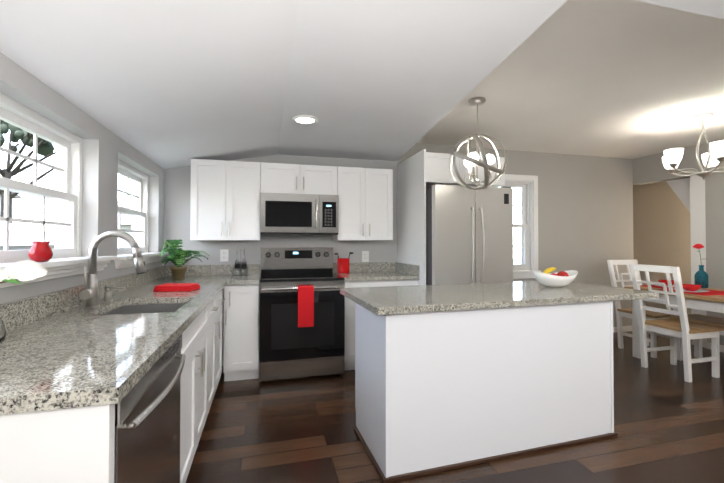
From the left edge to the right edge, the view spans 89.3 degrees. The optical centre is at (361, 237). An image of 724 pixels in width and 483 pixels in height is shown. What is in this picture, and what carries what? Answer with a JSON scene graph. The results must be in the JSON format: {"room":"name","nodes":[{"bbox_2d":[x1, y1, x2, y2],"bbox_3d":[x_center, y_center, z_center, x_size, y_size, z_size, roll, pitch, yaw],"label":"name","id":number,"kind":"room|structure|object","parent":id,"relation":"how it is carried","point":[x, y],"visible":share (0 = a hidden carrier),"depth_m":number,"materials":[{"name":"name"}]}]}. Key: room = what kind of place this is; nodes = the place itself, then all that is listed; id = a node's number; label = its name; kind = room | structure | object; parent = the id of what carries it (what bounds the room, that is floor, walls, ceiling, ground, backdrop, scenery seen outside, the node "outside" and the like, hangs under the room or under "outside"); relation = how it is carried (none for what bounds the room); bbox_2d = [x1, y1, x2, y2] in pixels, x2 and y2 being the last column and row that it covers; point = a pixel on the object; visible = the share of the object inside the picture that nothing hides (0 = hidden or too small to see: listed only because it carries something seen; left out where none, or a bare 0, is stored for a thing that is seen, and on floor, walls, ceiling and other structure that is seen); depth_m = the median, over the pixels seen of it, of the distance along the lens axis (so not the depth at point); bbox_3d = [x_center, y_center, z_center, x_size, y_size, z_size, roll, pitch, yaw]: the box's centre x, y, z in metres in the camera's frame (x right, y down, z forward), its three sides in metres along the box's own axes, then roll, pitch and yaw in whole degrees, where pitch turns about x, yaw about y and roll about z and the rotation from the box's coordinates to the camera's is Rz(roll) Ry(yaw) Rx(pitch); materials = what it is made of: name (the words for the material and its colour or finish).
{"room":"kitchen","nodes":[
{"label":"kitchen","id":0,"kind":"room"},
{"bbox_2d":[0,52,163,303],"bbox_3d":[-1.287,-0.090,0.618,0.220,2.700,6.640,0,-1,-15],"label":"wall","id":1,"kind":"structure","parent":0,"point":[104,149],"depth_m":2.20,"materials":[{"name":"grey paint"}]},
{"bbox_2d":[0,93,81,262],"bbox_3d":[-1.593,-0.232,1.718,0.080,0.730,0.960,0,-1,-15],"label":"window","id":2,"kind":"structure","parent":1,"relation":"in","point":[36,125],"depth_m":1.90,"materials":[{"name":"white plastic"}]},
{"bbox_2d":[0,256,115,287],"bbox_3d":[-1.476,0.152,1.744,0.159,0.086,1.100,0,-1,-15],"label":"window sill","id":3,"kind":"structure","parent":1,"relation":"attached to","point":[61,267],"depth_m":1.75,"materials":[{"name":"white"}]},
{"bbox_2d":[28,242,52,261],"bbox_3d":[-1.405,0.063,1.609,0.084,0.088,0.105,0,-1,-15],"label":"vase","id":4,"kind":"object","parent":3,"relation":"on","point":[40,252],"visible":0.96,"depth_m":1.57,"materials":[{"name":"red ceramic"}]},
{"bbox_2d":[117,159,148,254],"bbox_3d":[-1.917,-0.212,2.950,0.080,0.740,0.990,0,-1,-15],"label":"window","id":5,"kind":"structure","parent":1,"relation":"in","point":[128,172],"depth_m":3.27,"materials":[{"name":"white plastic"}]},
{"bbox_2d":[114,252,167,268],"bbox_3d":[-1.801,0.177,2.977,0.159,0.086,1.130,0,-1,-15],"label":"window sill","id":6,"kind":"structure","parent":1,"relation":"attached to","point":[123,261],"depth_m":2.71,"materials":[{"name":"white"}]},
{"bbox_2d":[0,0,723,168],"bbox_3d":[2.494,-1.115,1.627,7.600,0.825,6.640,0,-1,-15],"label":"ceiling","id":7,"kind":"structure","parent":0,"point":[165,84],"depth_m":1.80,"materials":[{"name":"paint"}]},
{"bbox_2d":[292,115,317,123],"bbox_3d":[-0.435,-0.898,2.807,0.200,0.012,0.200,0,-1,-15],"label":"recessed light","id":8,"kind":"object","parent":7,"relation":"in","point":[304,119],"visible":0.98,"depth_m":2.79,"materials":[{"name":"white"}]},
{"bbox_2d":[164,143,632,326],"bbox_3d":[0.902,-0.044,4.514,6.000,2.700,0.220,0,-1,-15],"label":"wall","id":9,"kind":"structure","parent":0,"point":[585,217],"depth_m":4.76,"materials":[{"name":"grey paint"}]},
{"bbox_2d":[220,249,227,261],"bbox_3d":[-1.421,0.187,3.780,0.080,0.124,0.007,0,-1,-15],"label":"duplex electrical outlet","id":10,"kind":"object","parent":9,"relation":"attached to","point":[223,255],"visible":1,"depth_m":3.78,"materials":[{"name":"white plastic"}]},
{"bbox_2d":[190,159,260,239],"bbox_3d":[-1.331,-0.351,3.626,0.626,0.762,0.360,0,-1,-15],"label":"upper cabinet","id":11,"kind":"object","parent":9,"relation":"attached to","point":[224,200],"visible":0.96,"depth_m":3.49,"materials":[{"name":"white wood"}]},
{"bbox_2d":[261,162,336,194],"bbox_3d":[-0.658,-0.578,3.806,0.760,0.305,0.360,0,-1,-15],"label":"upper cabinet","id":12,"kind":"object","parent":9,"relation":"attached to","point":[296,178],"visible":0.81,"depth_m":3.67,"materials":[{"name":"white wood"}]},
{"bbox_2d":[260,193,338,234],"bbox_3d":[-0.646,-0.224,3.757,0.758,0.399,0.452,0,-1,-15],"label":"microwave","id":13,"kind":"object","parent":12,"relation":"attached to","point":[296,214],"visible":1,"depth_m":3.58,"materials":[{"name":"silver metal"}]},
{"bbox_2d":[332,166,392,240],"bbox_3d":[0.003,-0.347,3.978,0.601,0.762,0.360,0,-1,-15],"label":"upper cabinet","id":14,"kind":"object","parent":9,"relation":"attached to","point":[365,204],"visible":0.98,"depth_m":3.84,"materials":[{"name":"white wood"}]},
{"bbox_2d":[362,251,368,261],"bbox_3d":[0.039,0.217,4.165,0.080,0.124,0.007,0,-1,-15],"label":"duplex electrical outlet","id":15,"kind":"object","parent":9,"relation":"attached to","point":[365,256],"visible":1,"depth_m":4.16,"materials":[{"name":"white plastic"}]},
{"bbox_2d":[501,174,540,278],"bbox_3d":[1.834,-0.136,4.686,0.940,1.328,0.175,0,-1,-15],"label":"window","id":16,"kind":"structure","parent":9,"relation":"in","point":[527,274],"depth_m":4.75,"materials":[{"name":"white wood"}]},
{"bbox_2d":[613,326,631,332],"bbox_3d":[2.599,1.272,4.825,2.550,0.075,0.014,0,-1,-15],"label":"baseboard","id":17,"kind":"structure","parent":9,"relation":"attached to","point":[629,328],"depth_m":5.10,"materials":[{"name":"white"}]},
{"bbox_2d":[186,331,723,482],"bbox_3d":[2.183,1.341,2.343,7.820,0.120,8.240,0,-1,-15],"label":"floor","id":18,"kind":"structure","parent":0,"point":[668,424],"depth_m":2.33,"materials":[{"name":"brown wood"}]},
{"bbox_2d":[0,332,183,482],"bbox_3d":[-0.989,0.828,1.137,0.623,0.874,0.749,0,-1,-15],"label":"base cabinet","id":19,"kind":"object","parent":18,"relation":"on","point":[72,445],"depth_m":0.83,"materials":[{"name":"white wood"}]},
{"bbox_2d":[0,264,259,414],"bbox_3d":[-1.134,0.436,2.280,0.924,0.344,3.048,0,-1,-15],"label":"countertop","id":20,"kind":"structure","parent":19,"relation":"on","point":[63,349],"depth_m":1.34,"materials":[{"name":"stone"}]},
{"bbox_2d":[0,260,47,343],"bbox_3d":[-1.214,0.216,1.255,0.175,0.273,0.220,0,-1,-15],"label":"flower arrangement","id":21,"kind":"object","parent":20,"relation":"on","point":[25,270],"visible":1,"depth_m":1.27,"materials":[{"name":"white plant"}]},
{"bbox_2d":[79,230,146,307],"bbox_3d":[-1.285,0.162,1.902,0.282,0.397,0.118,0,-1,-15],"label":"pull-down faucet","id":22,"kind":"object","parent":20,"relation":"on","point":[90,294],"visible":1,"depth_m":1.90,"materials":[{"name":"silver metal"}]},
{"bbox_2d":[103,286,124,301],"bbox_3d":[-1.410,0.320,2.085,0.108,0.084,0.044,0,-1,-15],"label":"soap dispenser","id":23,"kind":"object","parent":20,"relation":"on","point":[107,295],"visible":1,"depth_m":2.07,"materials":[{"name":"silver metal"}]},
{"bbox_2d":[153,283,200,291],"bbox_3d":[-1.289,0.349,2.561,0.250,0.038,0.180,0,-1,-3],"label":"folded towel","id":24,"kind":"object","parent":20,"relation":"on","point":[177,287],"visible":1,"depth_m":2.48,"materials":[{"name":"red fabric"}]},
{"bbox_2d":[160,239,209,278],"bbox_3d":[-1.611,0.197,3.356,0.407,0.360,0.559,0,-1,-15],"label":"potted fern","id":25,"kind":"object","parent":20,"relation":"on","point":[175,256],"visible":1,"depth_m":3.29,"materials":[{"name":"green plant"}]},
{"bbox_2d":[233,248,247,274],"bbox_3d":[-1.236,0.239,3.735,0.143,0.285,0.071,0,-1,-15],"label":"caddy","id":26,"kind":"object","parent":20,"relation":"on","point":[242,270],"visible":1,"depth_m":3.72,"materials":[{"name":"metal"}]},
{"bbox_2d":[114,334,185,482],"bbox_3d":[-0.949,0.833,1.161,0.657,0.864,0.694,0,-1,-15],"label":"dishwasher","id":27,"kind":"object","parent":18,"relation":"on","point":[147,428],"visible":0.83,"depth_m":1.17,"materials":[{"name":"grey metal"}]},
{"bbox_2d":[184,301,211,482],"bbox_3d":[-1.190,0.837,1.900,0.623,0.874,0.829,0,-1,-15],"label":"base cabinet","id":28,"kind":"object","parent":18,"relation":"on","point":[198,335],"depth_m":1.98,"materials":[{"name":"white wood"}]},
{"bbox_2d":[212,292,219,400],"bbox_3d":[-1.344,0.844,2.484,0.623,0.874,0.380,0,-1,-15],"label":"base cabinet","id":29,"kind":"object","parent":18,"relation":"on","point":[216,301],"depth_m":2.73,"materials":[{"name":"white wood"}]},
{"bbox_2d":[220,288,223,376],"bbox_3d":[-1.448,0.848,2.877,0.623,0.874,0.433,0,-1,-15],"label":"base cabinet","id":30,"kind":"object","parent":18,"relation":"on","point":[222,291],"depth_m":3.11,"materials":[{"name":"white wood"}]},
{"bbox_2d":[223,282,259,381],"bbox_3d":[-1.138,0.856,3.510,0.300,0.872,0.656,0,-1,-15],"label":"base cabinet","id":31,"kind":"object","parent":18,"relation":"on","point":[241,351],"visible":0.96,"depth_m":3.25,"materials":[{"name":"white wood"}]},
{"bbox_2d":[259,247,344,380],"bbox_3d":[-0.605,0.700,3.591,0.759,1.190,0.739,0,-1,-15],"label":"range","id":32,"kind":"object","parent":18,"relation":"on","point":[289,348],"visible":1,"depth_m":3.32,"materials":[{"name":"silver metal"}]},
{"bbox_2d":[298,285,313,327],"bbox_3d":[-0.500,0.610,3.251,0.140,0.362,0.040,0,-1,-15],"label":"towel","id":33,"kind":"object","parent":32,"relation":"hanging from","point":[305,306],"visible":0.94,"depth_m":3.23,"materials":[{"name":"red fabric"}]},
{"bbox_2d":[344,280,417,370],"bbox_3d":[0.120,0.860,3.842,0.761,0.872,0.656,0,-1,-15],"label":"base cabinet","id":34,"kind":"object","parent":18,"relation":"on","point":[349,361],"visible":0.19,"depth_m":3.50,"materials":[{"name":"white wood"}]},
{"bbox_2d":[333,262,418,281],"bbox_3d":[0.119,0.352,3.853,0.764,0.140,0.646,0,-1,-15],"label":"countertop","id":35,"kind":"structure","parent":34,"relation":"on","point":[375,271],"depth_m":3.90,"materials":[{"name":"stone"}]},
{"bbox_2d":[334,252,353,272],"bbox_3d":[-0.193,0.273,3.993,0.222,0.223,0.137,0,-1,-15],"label":"utensil crock","id":36,"kind":"object","parent":35,"relation":"on","point":[343,265],"visible":1,"depth_m":3.94,"materials":[{"name":"red ceramic"}]},
{"bbox_2d":[354,303,453,482],"bbox_3d":[0.206,0.842,2.267,0.408,0.874,0.660,0,-1,-15],"label":"base cabinet","id":37,"kind":"object","parent":18,"relation":"on","point":[440,391],"depth_m":1.99,"materials":[{"name":"white wood"}]},
{"bbox_2d":[340,281,658,314],"bbox_3d":[0.910,0.388,2.555,2.018,0.038,0.899,0,-1,-15],"label":"countertop","id":38,"kind":"structure","parent":37,"relation":"on","point":[388,300],"depth_m":2.31,"materials":[{"name":"stone"}]},
{"bbox_2d":[532,267,577,286],"bbox_3d":[1.455,0.298,2.763,0.358,0.145,0.230,0,-1,-15],"label":"fruit bowl","id":39,"kind":"object","parent":38,"relation":"on","point":[546,278],"visible":1,"depth_m":2.70,"materials":[{"name":"white ceramic"}]},
{"bbox_2d":[397,149,504,284],"bbox_3d":[0.978,0.224,4.024,0.980,2.150,0.758,0,-1,-15],"label":"tall cabinet","id":40,"kind":"object","parent":18,"relation":"on","point":[420,173],"visible":0.6,"depth_m":3.77,"materials":[{"name":"white wood"}]},
{"bbox_2d":[426,183,512,284],"bbox_3d":[0.970,0.403,3.876,0.830,1.792,0.979,0,-1,-15],"label":"refrigerator","id":41,"kind":"object","parent":18,"relation":"on","point":[469,235],"visible":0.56,"depth_m":3.46,"materials":[{"name":"grey metal"}]},
{"bbox_2d":[454,307,517,468],"bbox_3d":[0.593,0.844,2.369,0.392,0.874,0.660,0,-1,-15],"label":"panel","id":42,"kind":"object","parent":18,"relation":"on","point":[485,340],"depth_m":2.10,"materials":[{"name":"white wood"}]},
{"bbox_2d":[518,303,573,455],"bbox_3d":[0.972,0.845,2.469,0.392,0.874,0.660,0,-1,-15],"label":"base cabinet","id":43,"kind":"object","parent":18,"relation":"on","point":[545,332],"depth_m":2.22,"materials":[{"name":"white wood"}]},
{"bbox_2d":[574,301,617,444],"bbox_3d":[1.369,0.846,2.574,0.430,0.874,0.660,0,-1,-15],"label":"base cabinet","id":44,"kind":"object","parent":18,"relation":"on","point":[593,321],"depth_m":2.33,"materials":[{"name":"white wood"}]},
{"bbox_2d":[607,260,670,357],"bbox_3d":[3.266,0.787,4.243,0.450,1.029,0.570,0,-1,-15],"label":"chair","id":45,"kind":"object","parent":18,"relation":"on","point":[627,313],"visible":0.58,"depth_m":4.31,"materials":[{"name":"white wood"}]},
{"bbox_2d":[624,286,723,358],"bbox_3d":[3.481,0.911,3.311,0.778,0.759,1.700,0,-1,-15],"label":"dining table","id":46,"kind":"object","parent":18,"relation":"on","point":[713,303],"visible":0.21,"depth_m":3.62,"materials":[{"name":"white wood"}]},
{"bbox_2d":[640,280,674,291],"bbox_3d":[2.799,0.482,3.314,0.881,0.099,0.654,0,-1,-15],"label":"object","id":47,"kind":"object","parent":46,"relation":"on","point":[661,281],"depth_m":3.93,"materials":[{"name":"red fabric"}]},
{"bbox_2d":[693,244,708,287],"bbox_3d":[3.547,0.297,3.852,0.170,0.464,0.132,0,-1,-15],"label":"bottle","id":48,"kind":"object","parent":46,"relation":"on","point":[701,276],"visible":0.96,"depth_m":3.82,"materials":[{"name":"teal glass"}]},
{"bbox_2d":[682,284,723,295],"bbox_3d":[2.776,0.478,3.029,0.716,0.099,0.555,0,-1,-15],"label":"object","id":49,"kind":"object","parent":46,"relation":"on","point":[692,289],"depth_m":3.51,"materials":[{"name":"red fabric"}]},
{"bbox_2d":[630,264,723,382],"bbox_3d":[2.991,0.779,3.504,0.570,1.029,0.450,0,-1,-15],"label":"chair","id":50,"kind":"object","parent":18,"relation":"on","point":[685,329],"visible":1,"depth_m":3.38,"materials":[{"name":"white wood"}]},
{"bbox_2d":[670,314,723,360],"bbox_3d":[3.645,1.061,3.353,0.380,0.461,1.280,0,-1,-15],"label":"bench","id":51,"kind":"object","parent":18,"relation":"on","point":[708,320],"visible":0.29,"depth_m":3.86,"materials":[{"name":"brown wood"}]},
{"bbox_2d":[690,175,706,347],"bbox_3d":[4.102,0.275,4.413,0.140,2.060,0.160,0,-1,-15],"label":"post","id":52,"kind":"object","parent":18,"relation":"on","point":[697,213],"visible":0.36,"depth_m":4.40,"materials":[{"name":"white paint"}]},
{"bbox_2d":[417,0,723,158],"bbox_3d":[2.789,-1.307,4.235,5.700,0.380,4.950,0,-1,-15],"label":"ceiling","id":53,"kind":"structure","parent":0,"point":[629,79],"depth_m":2.77,"materials":[{"name":"paint"}]},
{"bbox_2d":[449,97,506,189],"bbox_3d":[0.948,-0.761,3.014,0.454,0.742,0.439,0,-1,-15],"label":"pendant light","id":54,"kind":"object","parent":53,"relation":"hanging from","point":[471,160],"visible":1,"depth_m":2.96,"materials":[{"name":"silver metal"}]},
{"bbox_2d":[662,113,723,179],"bbox_3d":[3.139,-0.827,3.400,0.657,0.600,0.635,0,-1,-15],"label":"dining chandelier","id":55,"kind":"object","parent":53,"relation":"hanging from","point":[713,159],"visible":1,"depth_m":3.36,"materials":[{"name":"white glass"}]},
{"bbox_2d":[633,178,690,313],"bbox_3d":[5.919,-0.059,3.231,0.150,2.700,8.020,0,-1,-15],"label":"wall","id":56,"kind":"structure","parent":0,"point":[661,226],"depth_m":6.15,"materials":[{"name":"paint"}]},
{"bbox_2d":[633,143,704,184],"bbox_3d":[4.010,-1.071,4.777,0.140,0.640,0.880,0,-1,-15],"label":"header beam","id":57,"kind":"structure","parent":0,"point":[649,169],"depth_m":4.83,"materials":[{"name":"paint"}]},
{"bbox_2d":[666,178,689,211],"bbox_3d":[4.761,-0.306,4.785,1.280,0.890,0.570,0,-1,-15],"label":"ceiling","id":58,"kind":"structure","parent":0,"point":[680,188],"depth_m":4.71,"materials":[{"name":"paint"}]},
{"bbox_2d":[705,139,723,345],"bbox_3d":[4.513,-0.063,2.860,0.140,2.700,8.020,0,-1,-15],"label":"wall","id":59,"kind":"structure","parent":0,"point":[714,197],"depth_m":4.23,"materials":[{"name":"paint"}]},
{"bbox_2d":[706,342,723,352],"bbox_3d":[4.726,1.236,1.733,0.014,0.075,5.320,0,-1,-15],"label":"baseboard","id":60,"kind":"structure","parent":59,"relation":"attached to","point":[708,345],"depth_m":4.26,"materials":[{"name":"white"}]},
{"label":"outside","id":61,"kind":"structure","parent":0,"visible":0},
{"bbox_2d":[513,259,521,270],"bbox_3d":[-23.869,2.441,27.832,90.000,0.120,82.000,0,-1,-15],"label":"ground","id":62,"kind":"structure","parent":61,"point":[517,261],"depth_m":37.89,"materials":[{"name":"white"}]},
{"bbox_2d":[0,119,55,222],"bbox_3d":[-18.454,-3.067,19.074,9.707,10.689,10.624,0,-1,-15],"label":"tree","id":63,"kind":"object","parent":62,"relation":"on","point":[45,147],"visible":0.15,"depth_m":20.92,"materials":[{"name":"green plant"}]},
{"bbox_2d":[0,189,131,249],"bbox_3d":[-25.692,-2.260,24.408,25.700,9.200,45.000,0,-1,-15],"label":"neighbouring house","id":64,"kind":"structure","parent":62,"relation":"on","point":[22,237],"depth_m":10.51,"materials":[{"name":"grey"}]}
]}

